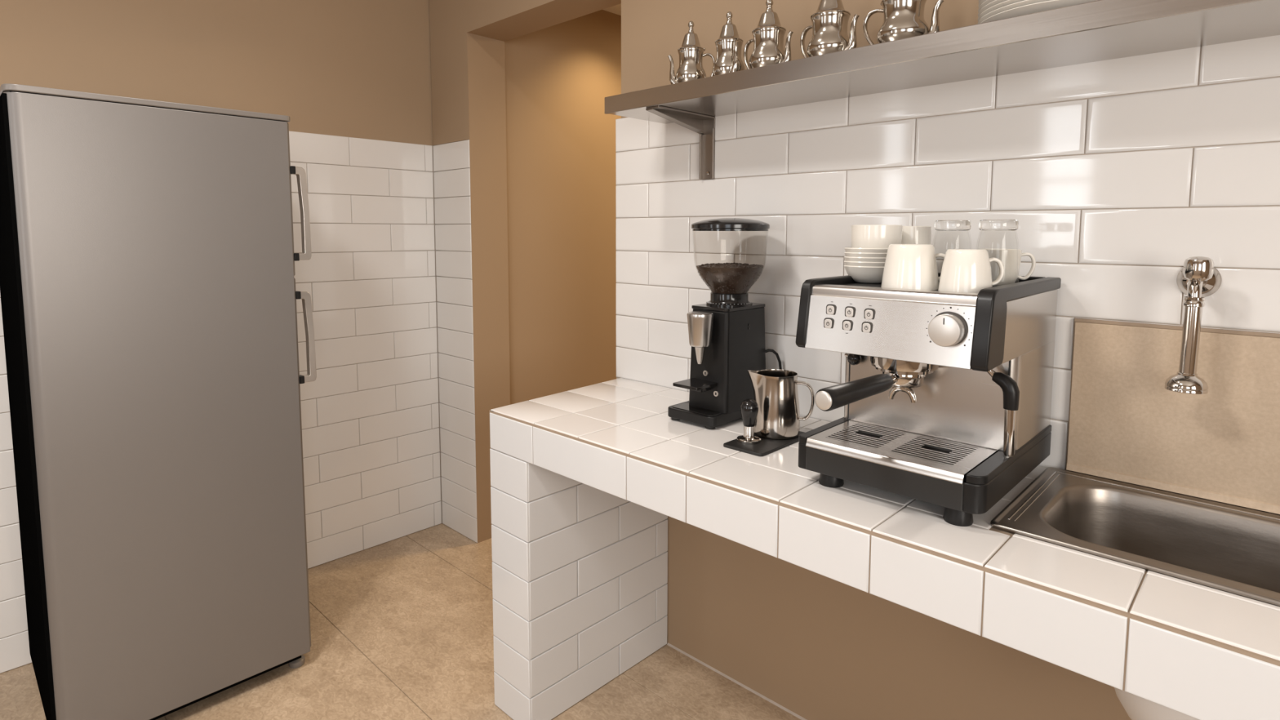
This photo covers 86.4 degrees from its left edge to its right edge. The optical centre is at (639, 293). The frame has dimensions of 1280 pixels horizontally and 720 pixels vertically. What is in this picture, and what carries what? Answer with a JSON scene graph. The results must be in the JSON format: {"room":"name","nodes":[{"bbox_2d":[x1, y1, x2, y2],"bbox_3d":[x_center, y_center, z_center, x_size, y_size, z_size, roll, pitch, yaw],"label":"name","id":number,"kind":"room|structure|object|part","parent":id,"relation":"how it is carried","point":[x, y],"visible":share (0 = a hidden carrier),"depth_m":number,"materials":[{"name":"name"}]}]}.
{"room":"kitchen","nodes":[
{"label":"kitchen","id":0,"kind":"room"},
{"bbox_2d":[0,0,442,673],"bbox_3d":[-1.914,-0.228,1.920,0.100,2.700,3.400,5,7,44],"label":"wall","id":1,"kind":"structure","parent":0,"point":[352,78],"depth_m":2.63,"materials":[{"name":"white tile"}]},
{"bbox_2d":[0,523,800,719],"bbox_3d":[0.379,1.205,1.441,4.454,0.060,5.900,5,7,44],"label":"floor","id":2,"kind":"structure","parent":0,"point":[402,628],"depth_m":2.02,"materials":[{"name":"beige tile"}]},
{"bbox_2d":[0,83,316,719],"bbox_3d":[-1.373,0.311,1.975,0.579,1.620,0.637,5,7,44],"label":"refrigerator","id":3,"kind":"object","parent":2,"relation":"on","point":[148,294],"visible":1,"depth_m":1.72,"materials":[{"name":"silver metal"}]},
{"bbox_3d":[-1.589,0.311,1.749,0.551,1.539,0.013,5,7,44],"label":"panel","id":4,"kind":"part","parent":3,"relation":"part of","materials":[{"name":"black metal"}]},
{"bbox_3d":[-1.191,-0.282,2.122,0.558,0.431,0.008,5,7,44],"label":"freezer door","id":5,"kind":"part","parent":3,"relation":"part of","materials":[{"name":"silver metal"}]},
{"bbox_3d":[-0.990,-0.350,1.934,0.028,0.022,0.013,5,7,44],"label":"handle mount","id":6,"kind":"part","parent":3,"relation":"part of","materials":[{"name":"black plastic"}]},
{"bbox_3d":[-0.990,-0.105,1.956,0.028,0.022,0.013,5,7,44],"label":"handle mount","id":7,"kind":"part","parent":3,"relation":"part of","materials":[{"name":"black plastic"}]},
{"bbox_3d":[-0.990,0.005,1.966,0.028,0.022,0.013,5,7,44],"label":"handle mount","id":8,"kind":"part","parent":3,"relation":"part of","materials":[{"name":"black plastic"}]},
{"bbox_3d":[-0.976,-0.230,1.960,0.024,0.266,0.042,5,7,44],"label":"handle","id":9,"kind":"part","parent":3,"relation":"part of","materials":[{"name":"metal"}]},
{"bbox_3d":[-0.991,0.251,1.988,0.028,0.022,0.013,5,7,44],"label":"handle mount","id":10,"kind":"part","parent":3,"relation":"part of","materials":[{"name":"black plastic"}]},
{"bbox_3d":[-1.192,0.493,2.191,0.558,1.114,0.008,5,7,44],"label":"fridge door","id":11,"kind":"part","parent":3,"relation":"part of","materials":[{"name":"silver metal"}]},
{"bbox_3d":[-0.977,0.126,1.991,0.024,0.267,0.042,5,7,44],"label":"handle","id":12,"kind":"part","parent":3,"relation":"part of","materials":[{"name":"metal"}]},
{"bbox_2d":[488,377,1279,719],"bbox_3d":[0.567,0.772,1.290,2.230,0.830,0.539,5,7,44],"label":"countertop","id":13,"kind":"structure","parent":2,"relation":"on","point":[586,482],"depth_m":1.29,"materials":[{"name":"white tile"}]},
{"bbox_2d":[667,217,782,429],"bbox_3d":[0.213,0.064,1.712,0.195,0.504,0.296,5,7,44],"label":"coffee grinder","id":14,"kind":"object","parent":13,"relation":"on","point":[726,332],"visible":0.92,"depth_m":1.66,"materials":[{"name":"black plastic"}]},
{"bbox_2d":[672,402,722,416],"bbox_3d":[0.144,0.287,1.685,0.130,0.002,0.058,5,7,44],"label":"tray","id":15,"kind":"object","parent":14,"relation":"on","point":[682,409],"depth_m":1.67,"materials":[{"name":"black plastic"}]},
{"bbox_3d":[0.224,0.032,1.720,0.116,0.008,0.167,5,7,44],"label":"plate","id":16,"kind":"part","parent":14,"relation":"part of","materials":[{"name":"black plastic"}]},
{"bbox_2d":[696,262,764,293],"bbox_3d":[0.225,-0.031,1.716,0.169,0.093,0.169,-1,5,-12],"label":"coffee beans","id":17,"kind":"object","parent":14,"relation":"on","point":[725,277],"visible":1,"depth_m":1.66,"materials":[{"name":"brown food"}]},
{"bbox_3d":[0.226,-0.172,1.704,0.195,0.032,0.195,5,7,44],"label":"hopper lid","id":18,"kind":"part","parent":14,"relation":"part of","materials":[{"name":"black plastic"}]},
{"bbox_3d":[0.347,0.222,1.767,0.052,0.158,0.024,-3,6,-31],"label":"power cord","id":19,"kind":"part","parent":14,"relation":"part of","materials":[{"name":"black plastic"}]},
{"bbox_2d":[723,431,804,456],"bbox_3d":[0.287,0.330,1.533,0.102,0.006,0.204,5,7,44],"label":"mat","id":20,"kind":"object","parent":13,"relation":"on","point":[766,446],"visible":0.55,"depth_m":1.48,"materials":[{"name":"rubber"}]},
{"bbox_2d":[736,399,760,444],"bbox_3d":[0.242,0.281,1.511,0.054,0.094,0.054,5,7,44],"label":"coffee tamper","id":21,"kind":"object","parent":20,"relation":"on","point":[748,407],"visible":1,"depth_m":1.50,"materials":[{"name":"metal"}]},
{"bbox_3d":[0.242,0.264,1.509,0.040,0.059,0.040,5,7,44],"label":"handle","id":22,"kind":"part","parent":21,"relation":"part of","materials":[{"name":"black plastic"}]},
{"bbox_2d":[746,368,814,439],"bbox_3d":[0.324,0.251,1.558,0.132,0.147,0.107,5,7,44],"label":"milk pitcher","id":23,"kind":"object","parent":20,"relation":"on","point":[775,391],"visible":0.93,"depth_m":1.53,"materials":[{"name":"metal"}]},
{"bbox_3d":[0.377,0.244,1.546,0.040,0.090,0.019,2,5,18],"label":"handle","id":24,"kind":"part","parent":23,"relation":"part of","materials":[{"name":"metal"}]},
{"bbox_2d":[795,272,1061,526],"bbox_3d":[0.506,0.167,1.246,0.335,0.382,0.558,5,7,44],"label":"espresso machine","id":25,"kind":"object","parent":13,"relation":"on","point":[945,397],"visible":0.97,"depth_m":1.19,"materials":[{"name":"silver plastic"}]},
{"bbox_3d":[0.444,0.260,1.416,0.019,0.014,0.412,5,7,44],"label":"tray rail","id":26,"kind":"part","parent":25,"relation":"part of","materials":[{"name":"black plastic"}]},
{"bbox_3d":[0.363,0.163,1.141,0.201,0.036,0.036,-5,7,-43],"label":"handle","id":27,"kind":"part","parent":25,"relation":"part of","materials":[{"name":"black plastic"}]},
{"bbox_3d":[0.428,0.129,1.351,0.026,0.026,0.032,5,7,44],"label":"steam knob","id":28,"kind":"part","parent":25,"relation":"part of","materials":[{"name":"black plastic"}]},
{"bbox_2d":[844,264,884,283],"bbox_3d":[0.461,-0.039,1.361,0.105,0.034,0.105,5,7,44],"label":"bowl","id":29,"kind":"object","parent":25,"relation":"on","point":[862,274],"visible":0.63,"depth_m":1.32,"materials":[{"name":"white ceramic"}]},
{"bbox_2d":[844,260,884,266],"bbox_3d":[0.461,-0.048,1.361,0.105,0.034,0.105,5,7,44],"label":"bowl","id":30,"kind":"object","parent":29,"relation":"on","point":[846,263],"visible":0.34,"depth_m":1.32,"materials":[{"name":"white ceramic"}]},
{"bbox_2d":[844,256,885,262],"bbox_3d":[0.461,-0.057,1.360,0.105,0.034,0.105,5,7,44],"label":"bowl","id":31,"kind":"object","parent":30,"relation":"on","point":[846,258],"visible":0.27,"depth_m":1.31,"materials":[{"name":"white ceramic"}]},
{"bbox_2d":[844,251,886,257],"bbox_3d":[0.461,-0.065,1.359,0.105,0.034,0.105,5,7,44],"label":"bowl","id":32,"kind":"object","parent":31,"relation":"on","point":[846,254],"visible":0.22,"depth_m":1.31,"materials":[{"name":"white ceramic"}]},
{"bbox_2d":[844,247,888,253],"bbox_3d":[0.461,-0.074,1.358,0.105,0.034,0.105,5,7,44],"label":"bowl","id":33,"kind":"object","parent":32,"relation":"on","point":[846,249],"visible":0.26,"depth_m":1.31,"materials":[{"name":"white ceramic"}]},
{"bbox_2d":[850,224,902,248],"bbox_3d":[0.473,-0.110,1.356,0.104,0.053,0.097,-1,5,-16],"label":"coffee cup","id":34,"kind":"object","parent":33,"relation":"on","point":[862,236],"visible":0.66,"depth_m":1.31,"materials":[{"name":"white ceramic"}]},
{"bbox_2d":[805,431,965,511],"bbox_3d":[0.470,0.305,1.231,0.278,0.048,0.184,5,7,44],"label":"drip tray","id":35,"kind":"object","parent":25,"relation":"on","point":[922,467],"depth_m":1.18,"materials":[{"name":"grey plastic"}]},
{"bbox_3d":[0.422,0.050,1.155,0.284,0.114,0.056,5,7,44],"label":"panel","id":36,"kind":"part","parent":25,"relation":"part of","materials":[{"name":"metal"}]},
{"bbox_3d":[0.483,0.182,1.251,0.052,0.031,0.018,5,7,44],"label":"double spout","id":37,"kind":"part","parent":25,"relation":"part of","materials":[{"name":"metal"}]},
{"bbox_2d":[880,244,945,290],"bbox_3d":[0.484,-0.048,1.215,0.100,0.080,0.098,-2,6,-23],"label":"coffee cup","id":38,"kind":"object","parent":25,"relation":"on","point":[907,266],"visible":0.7,"depth_m":1.18,"materials":[{"name":"white ceramic"}]},
{"bbox_3d":[0.532,-0.046,1.197,0.031,0.049,0.012,2,5,20],"label":"handle","id":39,"kind":"part","parent":38,"relation":"part of","materials":[{"name":"white ceramic"}]},
{"bbox_2d":[901,226,931,244],"bbox_3d":[0.565,-0.082,1.406,0.093,0.113,0.074,-3,6,-35],"label":"coffee cup","id":40,"kind":"object","parent":25,"relation":"on","point":[910,234],"visible":0.19,"depth_m":1.36,"materials":[{"name":"white ceramic"}]},
{"bbox_2d":[839,280,995,290],"bbox_3d":[0.562,-0.010,1.297,0.287,0.010,0.350,5,7,44],"label":"tray","id":41,"kind":"object","parent":25,"relation":"on","point":[849,283],"depth_m":1.30,"materials":[{"name":"silver metal"}]},
{"bbox_3d":[0.529,0.182,1.276,0.292,0.168,0.004,5,7,44],"label":"splash plate","id":42,"kind":"part","parent":25,"relation":"part of","materials":[{"name":"metal"}]},
{"bbox_3d":[0.476,0.058,1.060,0.050,0.050,0.020,5,7,44],"label":"dial knob","id":43,"kind":"part","parent":25,"relation":"part of","materials":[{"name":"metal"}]},
{"bbox_2d":[933,220,971,241],"bbox_3d":[0.587,-0.076,1.282,0.073,0.123,0.073,5,7,44],"label":"drinking glass","id":44,"kind":"object","parent":25,"relation":"on","point":[940,225],"visible":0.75,"depth_m":1.25,"materials":[{"name":"clear glass"}]},
{"bbox_2d":[937,248,1004,293],"bbox_3d":[0.549,-0.038,1.143,0.090,0.072,0.083,-3,6,-34],"label":"coffee cup","id":45,"kind":"object","parent":25,"relation":"on","point":[963,270],"visible":0.92,"depth_m":1.11,"materials":[{"name":"white ceramic"}]},
{"bbox_3d":[0.592,-0.036,1.137,0.030,0.049,0.011,1,5,6],"label":"handle","id":46,"kind":"part","parent":45,"relation":"part of","materials":[{"name":"white ceramic"}]},
{"bbox_3d":[0.688,-0.029,1.428,0.283,0.022,0.020,5,7,44],"label":"rail","id":47,"kind":"part","parent":25,"relation":"part of","materials":[{"name":"black plastic"}]},
{"bbox_2d":[977,219,1019,282],"bbox_3d":[0.639,-0.070,1.219,0.073,0.123,0.073,5,7,44],"label":"drinking glass","id":48,"kind":"object","parent":25,"relation":"on","point":[984,224],"visible":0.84,"depth_m":1.19,"materials":[{"name":"clear glass"}]},
{"bbox_3d":[0.663,0.279,1.208,0.027,0.014,0.410,5,7,44],"label":"tray rail","id":49,"kind":"part","parent":25,"relation":"part of","materials":[{"name":"black plastic"}]},
{"bbox_2d":[985,248,1035,286],"bbox_3d":[0.691,-0.050,1.302,0.093,0.069,0.078,-2,5,-20],"label":"coffee cup","id":50,"kind":"object","parent":25,"relation":"on","point":[1011,259],"visible":0.74,"depth_m":1.27,"materials":[{"name":"white ceramic"}]},
{"bbox_3d":[0.730,-0.051,1.288,0.032,0.052,0.010,1,5,14],"label":"handle","id":51,"kind":"part","parent":50,"relation":"part of","materials":[{"name":"white ceramic"}]},
{"bbox_2d":[990,466,1279,719],"bbox_3d":[0.872,0.535,1.059,0.520,0.329,0.366,5,7,44],"label":"sink","id":52,"kind":"object","parent":13,"relation":"in","point":[1235,549],"visible":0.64,"depth_m":1.16,"materials":[{"name":"metal"}]},
{"bbox_2d":[990,466,1279,606],"bbox_3d":[0.873,0.475,1.053,0.520,0.209,0.366,5,7,44],"label":"basin","id":53,"kind":"object","parent":52,"relation":"in","point":[1235,549],"depth_m":1.16,"materials":[{"name":"metal"}]},
{"bbox_2d":[504,9,621,404],"bbox_3d":[0.246,-0.263,3.814,0.100,2.440,2.482,5,7,44],"label":"wall","id":54,"kind":"structure","parent":0,"point":[561,152],"depth_m":3.10,"materials":[{"name":"beige paint"}]},
{"bbox_2d":[603,3,621,15],"bbox_3d":[0.862,-1.375,3.124,1.800,0.100,2.484,5,7,44],"label":"ceiling","id":55,"kind":"structure","parent":0,"point":[616,9],"depth_m":3.20,"materials":[{"name":"paint"}]},
{"bbox_2d":[429,0,1279,719],"bbox_3d":[0.680,-0.190,1.557,4.154,2.700,0.178,5,7,44],"label":"wall","id":56,"kind":"structure","parent":0,"point":[1113,174],"depth_m":1.67,"materials":[{"name":"white tile"}]},
{"bbox_2d":[666,642,806,719],"bbox_3d":[1.112,1.197,1.178,2.836,0.005,0.006,5,7,44],"label":"baseboard","id":57,"kind":"structure","parent":56,"relation":"attached to","point":[668,644],"depth_m":1.96,"materials":[{"name":"tile"}]},
{"bbox_2d":[604,0,1279,179],"bbox_3d":[0.878,-0.351,1.087,2.443,0.212,0.261,5,7,44],"label":"wall shelf","id":58,"kind":"object","parent":56,"relation":"attached to","point":[1099,30],"visible":1,"depth_m":1.25,"materials":[{"name":"metal"}]},
{"bbox_2d":[667,21,715,84],"bbox_3d":[0.132,-0.607,1.744,0.102,0.176,0.080,-3,6,-34],"label":"teapot","id":59,"kind":"object","parent":58,"relation":"on","point":[691,53],"visible":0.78,"depth_m":1.72,"materials":[{"name":"silver metal"}]},
{"bbox_3d":[0.086,-0.569,1.748,0.030,0.086,0.025,0,5,2],"label":"spout","id":60,"kind":"part","parent":59,"relation":"part of","materials":[{"name":"silver metal"}]},
{"bbox_3d":[0.130,-0.642,1.740,0.069,0.043,0.069,0,5,2],"label":"lid","id":61,"kind":"part","parent":59,"relation":"part of","materials":[{"name":"silver metal"}]},
{"bbox_3d":[0.176,-0.573,1.745,0.036,0.084,0.011,0,5,2],"label":"handle","id":62,"kind":"part","parent":59,"relation":"part of","materials":[{"name":"silver metal"}]},
{"bbox_2d":[712,11,745,75],"bbox_3d":[0.216,-0.598,1.663,0.083,0.174,0.098,3,6,27],"label":"teapot","id":63,"kind":"object","parent":58,"relation":"on","point":[729,44],"visible":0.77,"depth_m":1.64,"materials":[{"name":"silver metal"}]},
{"bbox_3d":[0.217,-0.633,1.658,0.069,0.042,0.069,-1,5,-12],"label":"lid","id":64,"kind":"part","parent":63,"relation":"part of","materials":[{"name":"silver metal"}]},
{"bbox_3d":[0.226,-0.557,1.621,0.025,0.084,0.030,-1,5,-12],"label":"spout","id":65,"kind":"part","parent":63,"relation":"part of","materials":[{"name":"silver metal"}]},
{"bbox_2d":[743,0,793,69],"bbox_3d":[0.297,-0.593,1.585,0.111,0.178,0.093,1,5,8],"label":"teapot","id":66,"kind":"object","parent":58,"relation":"on","point":[769,34],"visible":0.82,"depth_m":1.55,"materials":[{"name":"silver metal"}]},
{"bbox_3d":[0.264,-0.562,1.624,0.012,0.085,0.040,-5,7,-42],"label":"handle","id":67,"kind":"part","parent":66,"relation":"part of","materials":[{"name":"silver metal"}]},
{"bbox_3d":[0.299,-0.629,1.579,0.078,0.044,0.078,-5,7,-42],"label":"lid","id":68,"kind":"part","parent":66,"relation":"part of","materials":[{"name":"silver metal"}]},
{"bbox_3d":[0.333,-0.551,1.548,0.028,0.087,0.033,-5,7,-42],"label":"spout","id":69,"kind":"part","parent":66,"relation":"part of","materials":[{"name":"silver metal"}]},
{"bbox_2d":[800,0,859,57],"bbox_3d":[0.409,-0.584,1.478,0.101,0.180,0.120,0,5,1],"label":"teapot","id":70,"kind":"object","parent":58,"relation":"on","point":[829,22],"visible":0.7,"depth_m":1.44,"materials":[{"name":"silver metal"}]},
{"bbox_3d":[0.377,-0.553,1.522,0.013,0.086,0.043,-4,7,-38],"label":"handle","id":71,"kind":"part","parent":70,"relation":"part of","materials":[{"name":"silver metal"}]},
{"bbox_3d":[0.412,-0.620,1.472,0.084,0.044,0.084,-4,7,-38],"label":"lid","id":72,"kind":"part","parent":70,"relation":"part of","materials":[{"name":"silver metal"}]},
{"bbox_3d":[0.445,-0.541,1.436,0.030,0.088,0.036,-4,7,-38],"label":"spout","id":73,"kind":"part","parent":70,"relation":"part of","materials":[{"name":"silver metal"}]},
{"bbox_2d":[862,0,943,44],"bbox_3d":[0.526,-0.571,1.366,0.125,0.175,0.104,0,5,-3],"label":"teapot","id":74,"kind":"object","parent":58,"relation":"on","point":[902,19],"visible":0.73,"depth_m":1.33,"materials":[{"name":"silver metal"}]},
{"bbox_3d":[0.481,-0.541,1.401,0.045,0.083,0.014,4,6,36],"label":"handle","id":75,"kind":"part","parent":74,"relation":"part of","materials":[{"name":"silver metal"}]},
{"bbox_3d":[0.574,-0.531,1.335,0.037,0.085,0.032,4,6,36],"label":"spout","id":76,"kind":"part","parent":74,"relation":"part of","materials":[{"name":"silver metal"}]},
{"bbox_2d":[980,0,1097,23],"bbox_3d":[0.730,-0.478,1.212,0.234,0.017,0.234,5,7,44],"label":"dinner plate","id":77,"kind":"object","parent":58,"relation":"on","point":[1048,5],"visible":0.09,"depth_m":1.14,"materials":[{"name":"ceramic"}]},
{"bbox_2d":[977,0,1052,23],"bbox_3d":[0.730,-0.486,1.211,0.234,0.017,0.234,5,7,44],"label":"dinner plate","id":78,"kind":"object","parent":77,"relation":"on","point":[1026,2],"visible":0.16,"depth_m":1.16,"materials":[{"name":"ceramic"}]},
{"bbox_2d":[977,0,1025,21],"bbox_3d":[0.730,-0.495,1.210,0.234,0.017,0.234,5,7,44],"label":"dinner plate","id":79,"kind":"object","parent":78,"relation":"on","point":[1008,2],"visible":0.07,"depth_m":1.18,"materials":[{"name":"ceramic"}]},
{"bbox_2d":[977,0,1007,17],"bbox_3d":[0.730,-0.503,1.210,0.234,0.017,0.234,5,7,44],"label":"dinner plate","id":80,"kind":"object","parent":79,"relation":"on","point":[996,2],"visible":0.04,"depth_m":1.20,"materials":[{"name":"ceramic"}]},
{"bbox_2d":[977,0,995,12],"bbox_3d":[0.730,-0.511,1.209,0.234,0.017,0.234,5,7,44],"label":"dinner plate","id":81,"kind":"object","parent":80,"relation":"on","point":[987,2],"visible":0.02,"depth_m":1.22,"materials":[{"name":"ceramic"}]},
{"bbox_2d":[977,0,986,7],"bbox_3d":[0.730,-0.519,1.208,0.234,0.017,0.234,5,7,44],"label":"dinner plate","id":82,"kind":"object","parent":81,"relation":"on","point":[981,2],"visible":0.02,"depth_m":1.24,"materials":[{"name":"ceramic"}]},
{"bbox_2d":[1065,318,1279,514],"bbox_3d":[1.046,0.218,1.125,0.581,0.304,0.019,5,7,44],"label":"panel","id":83,"kind":"object","parent":56,"relation":"attached to","point":[1222,445],"visible":1,"depth_m":1.21,"materials":[{"name":"beige stone"}]},
{"bbox_2d":[1164,256,1222,394],"bbox_3d":[0.934,0.049,1.151,0.061,0.225,0.114,5,7,44],"label":"tap","id":84,"kind":"object","parent":56,"relation":"attached to","point":[1198,278],"visible":1,"depth_m":1.12,"materials":[{"name":"metal"}]},
{"bbox_2d":[1164,371,1208,394],"bbox_3d":[0.914,0.148,1.140,0.057,0.031,0.057,5,7,44],"label":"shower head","id":85,"kind":"object","parent":84,"relation":"attached to","point":[1184,382],"depth_m":1.12,"materials":[{"name":"metal"}]},
{"bbox_3d":[0.920,-0.041,1.122,0.039,0.040,0.039,5,7,44],"label":"knob","id":86,"kind":"part","parent":84,"relation":"part of","materials":[{"name":"metal"}]}
]}

